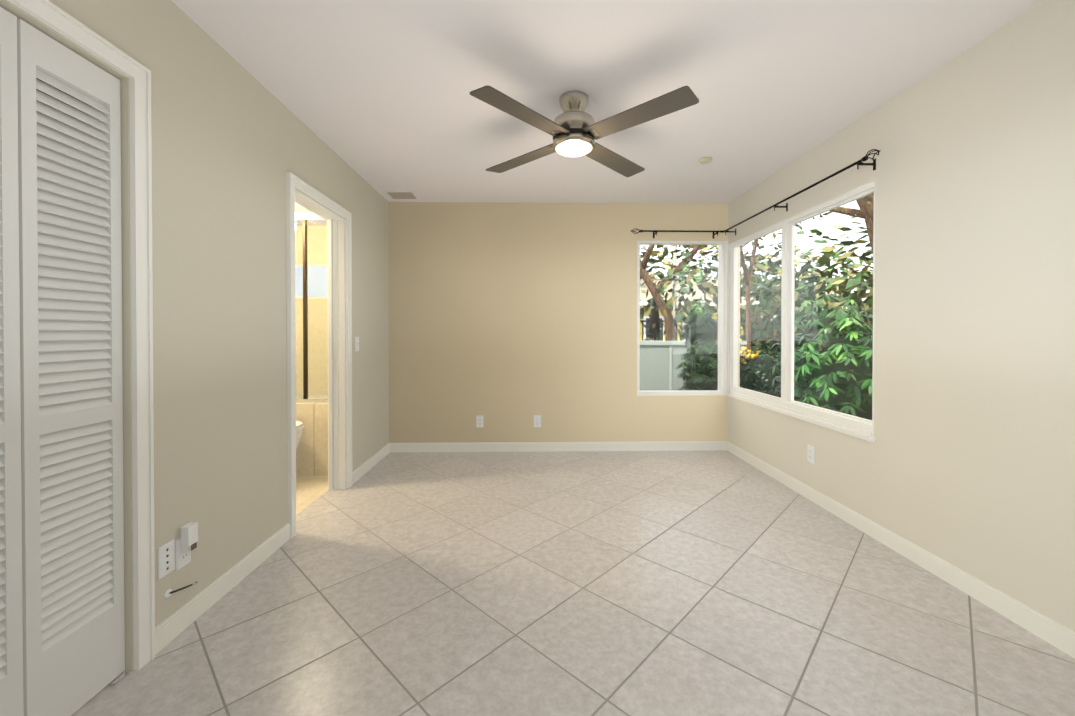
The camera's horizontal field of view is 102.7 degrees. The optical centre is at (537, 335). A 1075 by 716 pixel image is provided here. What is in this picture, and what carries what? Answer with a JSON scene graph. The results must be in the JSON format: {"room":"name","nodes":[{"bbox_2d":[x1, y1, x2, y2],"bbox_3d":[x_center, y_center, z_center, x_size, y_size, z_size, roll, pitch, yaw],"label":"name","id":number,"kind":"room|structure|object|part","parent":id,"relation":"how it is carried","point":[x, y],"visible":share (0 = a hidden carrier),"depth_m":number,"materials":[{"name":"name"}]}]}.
{"room":"empty bedroom","nodes":[
{"label":"empty bedroom","id":0,"kind":"room"},
{"bbox_2d":[36,78,91,164],"bbox_3d":[-1.830,-0.067,0.865,0.670,2.560,1.876,0,0,-1],"label":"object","id":1,"kind":"structure","parent":0,"point":[64,113],"depth_m":1.74,"materials":[{"name":"white wood"}]},
{"bbox_2d":[0,0,388,671],"bbox_3d":[-1.440,-0.059,1.149,0.120,2.420,6.020,0,0,-1],"label":"wall","id":2,"kind":"structure","parent":0,"point":[232,140],"depth_m":1.87,"materials":[{"name":"paint"}]},
{"bbox_2d":[0,7,124,715],"bbox_3d":[-1.410,0.143,1.021,0.028,1.998,0.868,0,0,-1],"label":"closet doors","id":3,"kind":"structure","parent":2,"relation":"in","point":[62,641],"depth_m":1.26,"materials":[{"name":"white wood"}]},
{"bbox_3d":[-1.410,0.143,1.021,0.028,1.998,0.284,0,0,-1],"label":"closet door panel","id":4,"kind":"part","parent":3,"relation":"part of","materials":[{"name":"white wood"}]},
{"bbox_2d":[8,0,154,669],"bbox_3d":[-1.363,0.112,0.875,0.024,2.082,1.300,0,0,-1],"label":"trim","id":5,"kind":"structure","parent":2,"relation":"attached to","point":[61,22],"depth_m":1.48,"materials":[{"name":"white wood"}]},
{"bbox_2d":[158,539,174,579],"bbox_3d":[-1.385,0.834,1.606,0.007,0.115,0.070,0,0,-1],"label":"outlet","id":6,"kind":"object","parent":2,"relation":"attached to","point":[166,558],"visible":1,"depth_m":1.60,"materials":[{"name":"white plastic"}]},
{"bbox_2d":[164,581,197,597],"bbox_3d":[-1.372,0.970,1.658,0.035,0.037,0.117,0,0,-1],"label":"cord","id":7,"kind":"object","parent":2,"relation":"attached to","point":[168,593],"visible":0.98,"depth_m":1.62,"materials":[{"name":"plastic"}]},
{"bbox_2d":[175,522,197,570],"bbox_3d":[-1.367,0.821,1.685,0.046,0.162,0.070,0,0,-1],"label":"electrical outlet","id":8,"kind":"object","parent":2,"relation":"attached to","point":[185,543],"visible":1,"depth_m":1.67,"materials":[{"name":"white plastic"}]},
{"bbox_2d":[155,523,289,654],"bbox_3d":[-1.390,1.100,1.976,0.013,0.088,0.884,0,0,-1],"label":"baseboard","id":9,"kind":"structure","parent":2,"relation":"attached to","point":[169,629],"depth_m":1.84,"materials":[{"name":"white wood"}]},
{"bbox_2d":[286,172,352,538],"bbox_3d":[-1.463,0.110,2.824,0.149,2.056,0.831,0,0,-1],"label":"door frame","id":10,"kind":"structure","parent":2,"relation":"attached to","point":[342,294],"depth_m":3.15,"materials":[{"name":"white wood"}]},
{"bbox_2d":[328,219,333,489],"bbox_3d":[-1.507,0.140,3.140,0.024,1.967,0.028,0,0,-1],"label":"bathroom door","id":11,"kind":"structure","parent":2,"relation":"in","point":[330,329],"depth_m":3.13,"materials":[{"name":"white wood"}]},
{"bbox_2d":[355,337,358,351],"bbox_3d":[-1.415,0.065,3.387,0.016,0.115,0.070,0,0,-1],"label":"light switch","id":12,"kind":"object","parent":2,"relation":"attached to","point":[356,344],"visible":1,"depth_m":3.37,"materials":[{"name":"white plastic"}]},
{"bbox_2d":[353,443,390,483],"bbox_3d":[-1.423,1.086,3.699,0.013,0.088,0.901,0,0,-1],"label":"baseboard","id":13,"kind":"structure","parent":2,"relation":"attached to","point":[371,462],"depth_m":3.65,"materials":[{"name":"white wood"}]},
{"bbox_2d":[295,226,327,394],"bbox_3d":[-2.648,-0.079,3.586,2.200,2.420,3.400,0,0,-1],"label":"wall","id":14,"kind":"structure","parent":0,"point":[299,302],"depth_m":5.09,"materials":[{"name":"paint"}]},
{"bbox_2d":[295,264,326,298],"bbox_3d":[-2.553,-0.643,5.111,1.450,0.405,0.065,0,0,-1],"label":"window","id":15,"kind":"structure","parent":14,"relation":"in","point":[312,280],"depth_m":5.12,"materials":[{"name":"white glass"}]},
{"bbox_2d":[388,202,739,442],"bbox_3d":[0.214,-0.084,4.252,3.549,2.420,0.120,0,0,-1],"label":"wall","id":16,"kind":"structure","parent":0,"point":[508,321],"depth_m":4.19,"materials":[{"name":"paint"}]},
{"bbox_2d":[476,415,483,426],"bbox_3d":[-0.560,0.833,4.179,0.070,0.115,0.008,0,0,-1],"label":"electrical outlet","id":17,"kind":"object","parent":16,"relation":"attached to","point":[479,421],"visible":1,"depth_m":4.18,"materials":[{"name":"white plastic"}]},
{"bbox_2d":[534,415,540,426],"bbox_3d":[-0.001,0.833,4.190,0.070,0.115,0.008,0,0,-1],"label":"electrical outlet","id":18,"kind":"object","parent":16,"relation":"attached to","point":[537,420],"visible":1,"depth_m":4.19,"materials":[{"name":"white plastic"}]},
{"bbox_2d":[391,441,726,451],"bbox_3d":[0.195,1.082,4.195,3.270,0.088,0.013,0,0,-1],"label":"baseboard","id":19,"kind":"structure","parent":16,"relation":"attached to","point":[685,445],"depth_m":4.19,"materials":[{"name":"white wood"}]},
{"bbox_2d":[637,241,729,395],"bbox_3d":[1.421,-0.173,4.256,0.895,1.517,0.158,0,0,-1],"label":"window","id":20,"kind":"structure","parent":16,"relation":"in","point":[720,263],"depth_m":4.23,"materials":[{"name":"white"}]},
{"bbox_2d":[71,451,1074,715],"bbox_3d":[-0.786,1.177,1.697,5.649,0.060,7.070,0,0,-1],"label":"floor","id":21,"kind":"structure","parent":0,"point":[641,583],"depth_m":1.77,"materials":[{"name":"tile"}]},
{"bbox_2d":[107,672,128,685],"bbox_3d":[-1.409,1.145,1.435,0.042,0.008,0.048,0,0,-1],"label":"door track","id":22,"kind":"object","parent":21,"relation":"on","point":[118,679],"depth_m":1.43,"materials":[{"name":"silver metal"}]},
{"bbox_2d":[296,421,303,449],"bbox_3d":[-2.114,0.747,3.243,0.664,0.775,0.460,0,0,-1],"label":"toilet","id":23,"kind":"object","parent":21,"relation":"on","point":[299,429],"visible":0.12,"depth_m":3.25,"materials":[{"name":"white ceramic"}]},
{"bbox_2d":[296,395,327,475],"bbox_3d":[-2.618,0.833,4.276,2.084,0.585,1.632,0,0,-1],"label":"bathtub","id":24,"kind":"object","parent":21,"relation":"on","point":[312,454],"visible":0.04,"depth_m":3.48,"materials":[{"name":"ceramic"}]},
{"bbox_2d":[295,212,327,402],"bbox_3d":[-2.603,-0.229,3.509,2.080,1.548,0.055,0,0,-1],"label":"shower door","id":25,"kind":"structure","parent":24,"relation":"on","point":[304,217],"depth_m":3.52,"materials":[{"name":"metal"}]},
{"bbox_2d":[171,0,1042,225],"bbox_3d":[-0.830,-1.315,1.861,5.729,0.080,7.440,0,0,-1],"label":"ceiling","id":26,"kind":"structure","parent":0,"point":[377,96],"depth_m":2.10,"materials":[{"name":"paint"}]},
{"bbox_2d":[383,190,419,199],"bbox_3d":[-1.240,-1.286,3.936,0.270,0.010,0.235,0,0,-1],"label":"ceiling vent","id":27,"kind":"object","parent":26,"relation":"in","point":[401,195],"visible":0.98,"depth_m":3.93,"materials":[{"name":"metal"}]},
{"bbox_2d":[469,85,698,176],"bbox_3d":[0.195,-1.131,2.313,1.030,0.294,1.030,0,0,-1],"label":"fan","id":28,"kind":"object","parent":26,"relation":"hanging from","point":[574,129],"visible":1,"depth_m":2.20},
{"bbox_3d":[-0.065,-1.050,2.033,0.470,0.025,0.481,0,0,-1],"label":"blade","id":29,"kind":"part","parent":28,"relation":"part of","materials":[{"name":"brown wood"}]},
{"bbox_3d":[-0.085,-1.054,2.573,0.481,0.025,0.470,0,0,-1],"label":"blade","id":30,"kind":"part","parent":28,"relation":"part of","materials":[{"name":"brown wood"}]},
{"bbox_3d":[0.195,-1.143,2.312,0.228,0.270,0.228,0,0,-1],"label":"motor","id":31,"kind":"part","parent":28,"relation":"part of","materials":[{"name":"silver metal"}]},
{"bbox_3d":[0.195,-0.997,2.314,0.197,0.024,0.197,0,0,-1],"label":"light globe","id":32,"kind":"part","parent":28,"relation":"part of"},
{"bbox_3d":[0.455,-1.055,2.593,0.470,0.025,0.481,0,0,-1],"label":"blade","id":33,"kind":"part","parent":28,"relation":"part of","materials":[{"name":"brown wood"}]},
{"bbox_3d":[0.475,-1.050,2.053,0.481,0.025,0.470,0,0,-1],"label":"blade","id":34,"kind":"part","parent":28,"relation":"part of","materials":[{"name":"brown"}]},
{"bbox_2d":[699,157,711,163],"bbox_3d":[1.223,-1.275,3.130,0.090,0.020,0.090,0,0,-1],"label":"smoke detector","id":35,"kind":"object","parent":26,"relation":"attached to","point":[705,160],"visible":0.98,"depth_m":3.11,"materials":[{"name":"beige plastic"}]},
{"bbox_2d":[727,0,1074,631],"bbox_3d":[1.966,-0.059,1.216,0.075,2.420,6.020,0,0,-1],"label":"wall","id":36,"kind":"structure","parent":0,"point":[965,461],"depth_m":1.90,"materials":[{"name":"paint"}]},
{"bbox_2d":[631,149,880,238],"bbox_3d":[1.396,-0.983,3.241,0.983,0.082,1.932,0,0,-1],"label":"curtain rod","id":37,"kind":"object","parent":36,"relation":"attached to","point":[863,159],"visible":1,"depth_m":3.20,"materials":[{"name":"black metal"}]},
{"bbox_2d":[727,180,874,441],"bbox_3d":[1.916,-0.147,3.303,0.093,1.482,1.768,0,0,-1],"label":"window","id":38,"kind":"structure","parent":36,"relation":"in","point":[844,423],"depth_m":3.26,"materials":[{"name":"white"}]},
{"bbox_2d":[807,444,814,463],"bbox_3d":[1.889,0.818,2.973,0.008,0.115,0.070,0,0,-1],"label":"electrical outlet","id":39,"kind":"object","parent":36,"relation":"attached to","point":[810,453],"visible":1,"depth_m":2.96,"materials":[{"name":"white plastic"}]},
{"bbox_2d":[727,441,1074,658],"bbox_3d":[1.921,1.106,1.284,0.013,0.088,5.900,0,0,-1],"label":"baseboard","id":40,"kind":"structure","parent":36,"relation":"attached to","point":[1045,628],"depth_m":2.03,"materials":[{"name":"white wood"}]},
{"label":"outside","id":41,"kind":"structure","parent":0,"visible":0},
{"bbox_2d":[640,193,873,419],"bbox_3d":[14.570,-1.618,25.266,90.000,11.422,90.000,0,0,-1],"label":"garden","id":42,"kind":"object","parent":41,"point":[862,350],"depth_m":7.24,"materials":[{"name":"green plant"}]},
{"bbox_3d":[4.099,-0.424,13.502,2.600,1.750,1.210,0,0,-1],"label":"railing","id":43,"kind":"part","parent":42,"relation":"part of","materials":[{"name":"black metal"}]}
]}

